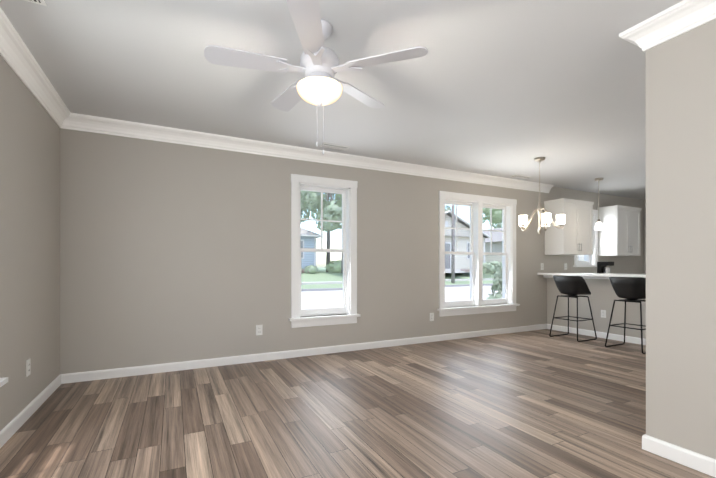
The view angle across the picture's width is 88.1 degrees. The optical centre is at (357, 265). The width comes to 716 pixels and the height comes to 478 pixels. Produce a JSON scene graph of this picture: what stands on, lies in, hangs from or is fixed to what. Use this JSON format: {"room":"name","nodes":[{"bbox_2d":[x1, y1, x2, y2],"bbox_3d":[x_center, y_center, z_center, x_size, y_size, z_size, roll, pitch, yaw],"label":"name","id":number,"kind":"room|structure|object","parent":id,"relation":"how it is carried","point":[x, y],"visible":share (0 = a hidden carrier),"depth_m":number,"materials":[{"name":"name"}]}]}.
{"room":"living room","nodes":[
{"label":"living room","id":0,"kind":"room"},
{"bbox_2d":[0,55,59,430],"bbox_3d":[-1.448,-0.157,0.672,0.160,2.440,5.910,0,0,-27],"label":"wall","id":1,"kind":"structure","parent":0,"point":[29,227],"depth_m":2.58,"materials":[{"name":"beige paint"}]},
{"bbox_2d":[0,377,7,386],"bbox_3d":[-1.944,-0.148,1.687,0.260,1.811,0.906,0,0,-27],"label":"window","id":2,"kind":"structure","parent":1,"relation":"in","point":[3,380],"depth_m":2.10,"materials":[{"name":"white"}]},
{"bbox_2d":[26,358,30,376],"bbox_3d":[-2.323,0.716,2.608,0.008,0.114,0.070,0,0,-27],"label":"electrical outlet","id":3,"kind":"object","parent":1,"relation":"attached to","point":[28,367],"visible":0.98,"depth_m":2.60,"materials":[{"name":"white plastic"}]},
{"bbox_2d":[0,374,63,447],"bbox_3d":[-1.401,1.021,0.772,0.014,0.086,5.730,0,0,-27],"label":"baseboard","id":4,"kind":"structure","parent":1,"relation":"attached to","point":[8,431],"depth_m":2.58,"materials":[{"name":"white wood"}]},
{"bbox_2d":[0,7,71,127],"bbox_3d":[-1.345,-1.314,0.752,0.094,0.125,5.640,0,0,-27],"label":"crown molding","id":5,"kind":"structure","parent":1,"relation":"attached to","point":[13,50],"depth_m":2.51,"materials":[{"name":"white wood"}]},
{"bbox_2d":[0,0,682,199],"bbox_3d":[2.881,-1.424,2.929,9.920,0.100,6.070,0,0,-27],"label":"ceiling","id":6,"kind":"structure","parent":0,"point":[504,88],"depth_m":2.70,"materials":[{"name":"paint"}]},
{"bbox_2d":[23,0,46,5],"bbox_3d":[-1.640,-1.368,1.796,0.140,0.012,0.270,0,0,-27],"label":"ceiling vent","id":7,"kind":"object","parent":6,"relation":"in","point":[41,2],"visible":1,"depth_m":1.91,"materials":[{"name":"white plastic"}]},
{"bbox_2d":[204,0,427,154],"bbox_3d":[-0.254,-1.007,2.147,1.177,0.735,1.171,0,0,-27],"label":"ceiling fan","id":8,"kind":"object","parent":6,"relation":"hanging from","point":[319,84],"visible":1,"depth_m":2.03,"materials":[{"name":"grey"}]},
{"bbox_2d":[320,143,349,150],"bbox_3d":[-0.262,-1.365,4.247,0.320,0.012,0.120,0,0,-27],"label":"ceiling vent","id":9,"kind":"object","parent":6,"relation":"in","point":[334,146],"visible":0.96,"depth_m":4.22,"materials":[{"name":"white plastic"}]},
{"bbox_2d":[510,175,529,178],"bbox_3d":[2.493,-1.363,5.670,0.320,0.012,0.120,0,0,-27],"label":"ceiling vent","id":10,"kind":"object","parent":6,"relation":"in","point":[520,176],"visible":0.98,"depth_m":5.63,"materials":[{"name":"white plastic"}]},
{"bbox_2d":[519,157,564,234],"bbox_3d":[2.307,-0.884,4.738,0.547,0.975,0.530,0,0,-27],"label":"chandelier","id":11,"kind":"object","parent":6,"relation":"hanging from","point":[545,220],"visible":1,"depth_m":4.66,"materials":[{"name":"white glass"}]},
{"bbox_2d":[594,178,602,229],"bbox_3d":[3.785,-0.970,5.814,0.120,0.800,0.120,0,0,-27],"label":"pendant light","id":12,"kind":"object","parent":6,"relation":"hanging from","point":[598,226],"visible":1,"depth_m":5.80,"materials":[{"name":"white glass"}]},
{"bbox_2d":[60,128,642,373],"bbox_3d":[1.558,-0.150,5.570,9.920,2.440,0.160,0,0,-27],"label":"wall","id":13,"kind":"structure","parent":0,"point":[171,252],"depth_m":3.98,"materials":[{"name":"beige paint"}]},
{"bbox_2d":[256,325,262,334],"bbox_3d":[-1.105,0.718,4.141,0.070,0.114,0.008,0,0,-27],"label":"electrical outlet","id":14,"kind":"object","parent":13,"relation":"attached to","point":[259,329],"visible":1,"depth_m":4.14,"materials":[{"name":"white plastic"}]},
{"bbox_2d":[64,324,547,383],"bbox_3d":[0.264,1.026,4.824,6.620,0.086,0.014,0,0,-27],"label":"baseboard","id":15,"kind":"structure","parent":13,"relation":"attached to","point":[204,363],"depth_m":4.19,"materials":[{"name":"white wood"}]},
{"bbox_2d":[63,113,553,192],"bbox_3d":[0.305,-1.309,4.802,6.670,0.125,0.094,0,0,-27],"label":"crown molding","id":16,"kind":"structure","parent":13,"relation":"attached to","point":[80,122],"depth_m":4.18,"materials":[{"name":"white wood"}]},
{"bbox_2d":[289,174,360,327],"bbox_3d":[-0.432,-0.174,4.563,0.906,1.791,0.260,0,0,-27],"label":"window","id":17,"kind":"structure","parent":13,"relation":"in","point":[347,189],"depth_m":4.56,"materials":[{"name":"white"}]},
{"bbox_2d":[430,313,433,320],"bbox_3d":[1.041,0.719,5.216,0.070,0.114,0.008,0,0,-27],"label":"electrical outlet","id":18,"kind":"object","parent":13,"relation":"attached to","point":[431,316],"visible":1,"depth_m":5.21,"materials":[{"name":"white plastic"}]},
{"bbox_2d":[437,191,519,316],"bbox_3d":[1.817,-0.173,5.689,1.606,1.791,0.260,0,0,-27],"label":"double window","id":19,"kind":"structure","parent":13,"relation":"in","point":[477,204],"depth_m":5.65,"materials":[{"name":"white"}]},
{"bbox_2d":[544,198,593,254],"bbox_3d":[3.602,-0.642,6.291,0.804,0.905,0.375,0,0,-27],"label":"upper cabinet","id":20,"kind":"object","parent":13,"relation":"attached to","point":[573,235],"visible":1,"depth_m":6.14,"materials":[{"name":"white wood"}]},
{"bbox_2d":[573,210,597,266],"bbox_3d":[4.156,-0.508,6.859,0.736,1.078,0.260,0,0,-27],"label":"kitchen window","id":21,"kind":"structure","parent":13,"relation":"in","point":[590,261],"depth_m":6.90,"materials":[{"name":"white"}]},
{"bbox_2d":[597,205,641,255],"bbox_3d":[4.934,-0.641,6.958,0.784,0.905,0.375,0,0,-27],"label":"upper cabinet","id":22,"kind":"object","parent":13,"relation":"attached to","point":[619,234],"visible":0.98,"depth_m":6.80,"materials":[{"name":"white wood"}]},
{"bbox_2d":[0,329,714,477],"bbox_3d":[2.881,1.106,2.926,9.920,0.080,6.070,0,0,-27],"label":"floor","id":23,"kind":"structure","parent":0,"point":[541,403],"depth_m":2.58,"materials":[{"name":"brown wood"}]},
{"bbox_2d":[549,275,596,341],"bbox_3d":[3.154,0.604,5.462,0.499,0.932,0.450,0,0,-27],"label":"stool","id":24,"kind":"object","parent":23,"relation":"on","point":[573,286],"visible":1,"depth_m":5.34,"materials":[{"name":"black plastic"}]},
{"bbox_2d":[547,278,645,338],"bbox_3d":[3.655,0.612,5.579,0.120,0.915,1.700,0,0,-27],"label":"wall","id":25,"kind":"structure","parent":23,"relation":"on","point":[603,296],"depth_m":5.56,"materials":[{"name":"beige paint"}]},
{"bbox_2d":[537,273,645,278],"bbox_3d":[3.656,0.154,5.556,0.580,0.081,1.737,0,0,-27],"label":"countertop","id":26,"kind":"structure","parent":25,"relation":"on","point":[590,275],"depth_m":5.51,"materials":[{"name":"white stone"}]},
{"bbox_2d":[548,324,645,344],"bbox_3d":[3.603,1.027,5.533,0.014,0.086,1.694,0,0,-27],"label":"baseboard","id":27,"kind":"structure","parent":25,"relation":"attached to","point":[617,337],"depth_m":5.52,"materials":[{"name":"white wood"}]},
{"bbox_2d":[601,310,605,317],"bbox_3d":[3.633,0.710,5.478,0.008,0.114,0.070,0,0,-27],"label":"outlet","id":28,"kind":"object","parent":25,"relation":"attached to","point":[603,313],"visible":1,"depth_m":5.47,"materials":[{"name":"white plastic"}]},
{"bbox_2d":[605,277,645,353],"bbox_3d":[3.512,0.603,4.747,0.499,0.932,0.450,0,0,-27],"label":"stool","id":29,"kind":"object","parent":23,"relation":"on","point":[630,289],"visible":0.79,"depth_m":4.63,"materials":[{"name":"black plastic"}]},
{"bbox_3d":[4.752,0.621,6.719,2.851,0.900,0.635,0,0,-27],"label":"base cabinet","id":30,"kind":"object","parent":23,"relation":"on","visible":0},
{"bbox_2d":[597,262,613,272],"bbox_3d":[4.391,0.048,6.563,0.165,0.244,0.200,0,0,-27],"label":"coffee maker","id":31,"kind":"object","parent":30,"relation":"on","point":[602,267],"visible":0.65,"depth_m":6.52,"materials":[{"name":"black plastic"}]},
{"bbox_2d":[643,199,645,273],"bbox_3d":[6.636,-0.149,6.328,0.160,2.440,3.030,0,0,-27],"label":"wall","id":32,"kind":"structure","parent":0,"point":[644,236],"depth_m":7.62,"materials":[{"name":"beige paint"}]},
{"bbox_2d":[645,19,715,458],"bbox_3d":[2.352,-0.156,0.968,0.160,2.440,2.720,0,0,-27],"label":"wall","id":33,"kind":"structure","parent":0,"point":[680,240],"depth_m":1.99,"materials":[{"name":"beige paint"}]},
{"bbox_2d":[619,23,639,46],"bbox_3d":[3.084,-1.311,2.910,3.394,0.125,0.094,0,0,-27],"label":"crown molding","id":34,"kind":"structure","parent":33,"relation":"attached to","point":[632,35],"depth_m":2.15,"materials":[{"name":"white wood"}]},
{"bbox_2d":[642,434,647,450],"bbox_3d":[4.447,1.024,3.545,6.244,0.086,0.014,0,0,-27],"label":"baseboard","id":35,"kind":"structure","parent":33,"relation":"attached to","point":[645,437],"depth_m":2.14,"materials":[{"name":"white wood"}]},
{"bbox_2d":[640,0,715,51],"bbox_3d":[2.216,-1.314,0.958,0.094,0.125,2.580,0,0,-27],"label":"crown molding","id":36,"kind":"structure","parent":33,"relation":"attached to","point":[678,19],"depth_m":1.98,"materials":[{"name":"white wood"}]},
{"bbox_2d":[648,436,715,477],"bbox_3d":[2.271,1.021,0.932,0.014,0.086,2.670,0,0,-27],"label":"baseboard","id":37,"kind":"structure","parent":33,"relation":"attached to","point":[688,458],"depth_m":1.98,"materials":[{"name":"white wood"}]},
{"label":"outside","id":38,"kind":"structure","parent":0,"visible":0},
{"bbox_2d":[301,268,501,308],"bbox_3d":[-9.679,1.192,61.975,200.000,1.200,200.000,0,0,-27],"label":"ground","id":39,"kind":"structure","parent":38,"point":[317,294],"depth_m":21.72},
{"bbox_2d":[303,265,318,273],"bbox_3d":[-3.602,0.274,28.011,1.243,0.761,1.116,0,0,-27],"label":"bush","id":40,"kind":"object","parent":39,"relation":"on","point":[311,269],"depth_m":27.70,"materials":[{"name":"green plant"}]},
{"bbox_2d":[301,228,320,272],"bbox_3d":[-8.914,-1.948,30.323,9.830,5.000,9.000,0,0,-27],"label":"house","id":41,"kind":"structure","parent":39,"relation":"on","point":[309,237],"depth_m":29.00,"materials":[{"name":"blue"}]},
{"bbox_2d":[301,196,325,223],"bbox_3d":[-7.215,-7.627,43.635,12.105,16.397,9.235,0,0,-27],"label":"tree","id":42,"kind":"object","parent":39,"relation":"on","point":[303,211],"depth_m":41.40,"materials":[{"name":"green plant"}]},
{"bbox_2d":[301,190,342,272],"bbox_3d":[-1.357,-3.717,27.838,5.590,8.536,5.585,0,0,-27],"label":"tree","id":43,"kind":"object","parent":39,"relation":"on","point":[330,213],"depth_m":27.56,"materials":[{"name":"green plant"}]},
{"bbox_2d":[318,193,339,214],"bbox_3d":[-1.286,-8.778,48.974,11.494,18.712,13.830,0,0,-27],"label":"tree","id":44,"kind":"object","parent":39,"relation":"on","point":[333,197],"depth_m":50.81,"materials":[{"name":"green plant"}]},
{"bbox_2d":[325,260,340,272],"bbox_3d":[-1.693,0.107,30.150,1.998,1.188,1.922,0,0,-27],"label":"bush","id":45,"kind":"object","parent":39,"relation":"on","point":[333,268],"depth_m":29.55,"materials":[{"name":"green plant"}]},
{"bbox_2d":[451,205,454,282],"bbox_3d":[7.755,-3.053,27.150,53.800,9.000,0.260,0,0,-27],"label":"pole","id":46,"kind":"object","parent":39,"relation":"on","point":[453,245],"depth_m":26.62,"materials":[{"name":"grey"}]},
{"bbox_2d":[445,210,489,272],"bbox_3d":[5.271,-1.959,33.789,9.372,5.030,10.500,0,0,-27],"label":"house","id":47,"kind":"structure","parent":39,"relation":"on","point":[461,267],"depth_m":30.68,"materials":[{"name":"beige"}]},
{"bbox_2d":[483,263,494,273],"bbox_3d":[10.656,0.200,30.537,1.597,0.976,1.404,0,0,-27],"label":"bush","id":48,"kind":"object","parent":39,"relation":"on","point":[489,269],"depth_m":30.31,"materials":[{"name":"green plant"}]},
{"bbox_2d":[483,208,501,224],"bbox_3d":[22.695,-6.768,52.469,10.672,14.702,9.919,0,0,-27],"label":"tree","id":49,"kind":"object","parent":39,"relation":"on","point":[486,212],"depth_m":51.95,"materials":[{"name":"green plant"}]},
{"bbox_2d":[485,261,501,271],"bbox_3d":[12.633,0.108,34.393,1.991,1.252,2.010,0,0,-27],"label":"bush","id":50,"kind":"object","parent":39,"relation":"on","point":[495,262],"depth_m":33.97,"materials":[{"name":"green plant"}]},
{"bbox_2d":[486,262,501,298],"bbox_3d":[3.577,0.805,9.380,0.698,1.801,0.734,0,0,-27],"label":"shrub","id":51,"kind":"object","parent":39,"relation":"on","point":[496,286],"depth_m":9.31,"materials":[{"name":"green plant"}]},
{"bbox_2d":[492,214,501,228],"bbox_3d":[28.099,-7.737,63.499,8.834,16.668,12.945,0,0,-27],"label":"tree","id":52,"kind":"object","parent":39,"relation":"on","point":[499,225],"depth_m":65.23,"materials":[{"name":"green plant"}]},
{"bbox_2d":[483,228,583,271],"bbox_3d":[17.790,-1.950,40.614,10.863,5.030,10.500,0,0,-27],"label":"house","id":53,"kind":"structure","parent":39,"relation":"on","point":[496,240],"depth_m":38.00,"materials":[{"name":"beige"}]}
]}

